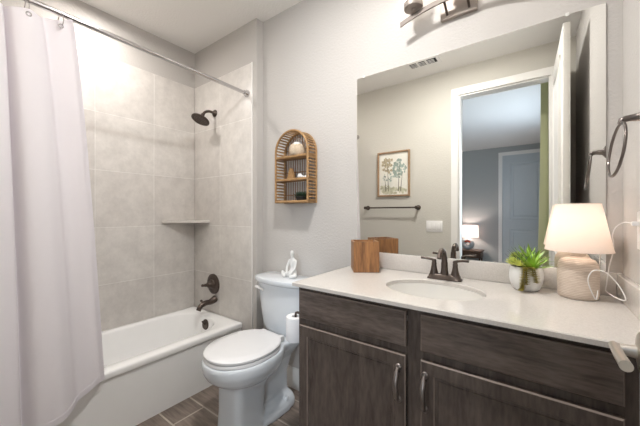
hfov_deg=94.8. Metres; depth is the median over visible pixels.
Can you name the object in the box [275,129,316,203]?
wall shelf
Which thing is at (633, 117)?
towel ring
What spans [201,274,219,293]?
shower valve
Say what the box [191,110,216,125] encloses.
rose
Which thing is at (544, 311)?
countertop
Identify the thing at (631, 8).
wall
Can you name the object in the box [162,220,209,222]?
corner shelf
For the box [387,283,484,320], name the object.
sink
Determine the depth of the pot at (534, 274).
1.11 m
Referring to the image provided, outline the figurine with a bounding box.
[281,251,296,277]
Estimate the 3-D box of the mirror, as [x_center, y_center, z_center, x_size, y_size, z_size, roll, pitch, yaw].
[0.633,-0.282,1.390,1.040,0.996,0.010,0,0,36]
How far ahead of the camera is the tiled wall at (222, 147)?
2.33 m
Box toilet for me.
[201,271,308,425]
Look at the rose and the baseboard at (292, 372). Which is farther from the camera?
the rose
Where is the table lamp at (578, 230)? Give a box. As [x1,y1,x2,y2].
[544,203,638,300]
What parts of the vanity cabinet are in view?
drawer, door, handle, handle, drawer, door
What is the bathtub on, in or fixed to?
on the floor
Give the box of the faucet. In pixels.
[421,248,468,281]
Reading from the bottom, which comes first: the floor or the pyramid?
the floor
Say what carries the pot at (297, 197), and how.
on the wall shelf at (307, 137)
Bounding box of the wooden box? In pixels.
[351,240,378,272]
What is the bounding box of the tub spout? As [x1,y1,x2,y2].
[196,295,217,311]
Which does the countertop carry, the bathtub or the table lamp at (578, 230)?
the table lamp at (578, 230)
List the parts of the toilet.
seat, lid, bowl, tank, tank lid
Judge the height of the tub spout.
0.097 m
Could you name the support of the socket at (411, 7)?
attached to the vanity light at (450, 9)
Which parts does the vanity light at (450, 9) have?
plate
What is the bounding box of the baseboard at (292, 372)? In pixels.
[287,365,298,390]
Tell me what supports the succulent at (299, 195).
on the wall shelf at (307, 137)
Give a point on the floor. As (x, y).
(202, 408)
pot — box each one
[296,196,305,199]
[509,265,543,291]
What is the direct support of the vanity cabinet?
on the floor
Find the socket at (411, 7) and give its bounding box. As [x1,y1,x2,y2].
[403,0,422,14]
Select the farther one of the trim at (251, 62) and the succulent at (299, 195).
the trim at (251, 62)
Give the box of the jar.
[289,137,305,154]
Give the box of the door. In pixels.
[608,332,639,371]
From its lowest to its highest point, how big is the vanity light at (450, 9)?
0.236 m
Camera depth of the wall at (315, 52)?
1.78 m
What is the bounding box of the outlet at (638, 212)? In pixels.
[637,211,639,249]
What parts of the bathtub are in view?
overflow plate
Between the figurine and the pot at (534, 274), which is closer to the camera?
the pot at (534, 274)
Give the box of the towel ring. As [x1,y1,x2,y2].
[607,112,639,177]
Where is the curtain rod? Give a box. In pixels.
[22,0,249,96]
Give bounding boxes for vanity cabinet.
[299,287,639,425]
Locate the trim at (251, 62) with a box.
[251,62,252,328]
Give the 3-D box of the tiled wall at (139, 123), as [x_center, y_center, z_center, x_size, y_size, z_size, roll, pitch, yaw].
[-1.567,-0.110,1.981,0.006,1.979,1.536,0,0,36]
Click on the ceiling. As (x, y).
(191, 25)
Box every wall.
[0,0,194,305]
[77,46,193,330]
[195,18,262,330]
[195,63,250,329]
[263,0,622,368]
[623,0,639,284]
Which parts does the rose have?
arm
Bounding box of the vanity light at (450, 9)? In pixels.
[400,0,477,27]
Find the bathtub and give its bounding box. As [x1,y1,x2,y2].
[56,306,241,425]
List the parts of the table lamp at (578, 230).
lamp shade, cord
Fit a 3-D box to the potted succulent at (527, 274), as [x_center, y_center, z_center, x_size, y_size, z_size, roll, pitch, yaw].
[0.809,0.217,1.134,0.169,0.165,0.160,0,0,30]
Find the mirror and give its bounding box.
[357,3,605,271]
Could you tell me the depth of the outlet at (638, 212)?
0.87 m
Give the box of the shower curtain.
[0,3,104,425]
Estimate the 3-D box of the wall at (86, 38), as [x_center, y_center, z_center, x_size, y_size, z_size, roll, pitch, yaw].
[-1.630,-0.115,1.996,0.114,2.590,1.725,0,0,36]
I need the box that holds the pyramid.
[287,168,295,178]
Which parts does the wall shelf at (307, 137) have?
shelf, shelf, shelf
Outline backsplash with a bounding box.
[379,252,622,295]
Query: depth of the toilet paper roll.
1.41 m
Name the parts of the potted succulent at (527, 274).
trailing stem, trailing stem, trailing stem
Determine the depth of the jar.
1.86 m
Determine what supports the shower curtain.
hanging from the curtain rod
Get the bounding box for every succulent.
[293,191,305,199]
[504,247,553,291]
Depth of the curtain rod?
1.53 m
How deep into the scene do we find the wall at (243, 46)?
2.16 m
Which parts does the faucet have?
lever, handle, spout, plate, handle, lever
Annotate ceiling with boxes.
[80,0,301,53]
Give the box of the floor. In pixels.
[136,385,298,425]
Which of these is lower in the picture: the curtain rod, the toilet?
the toilet
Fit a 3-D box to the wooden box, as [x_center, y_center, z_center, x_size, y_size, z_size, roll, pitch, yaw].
[0.234,0.223,1.543,0.130,0.154,0.130,0,0,0]
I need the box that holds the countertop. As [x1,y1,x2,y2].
[292,252,639,347]
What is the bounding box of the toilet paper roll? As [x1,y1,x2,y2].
[286,313,298,342]
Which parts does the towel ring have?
post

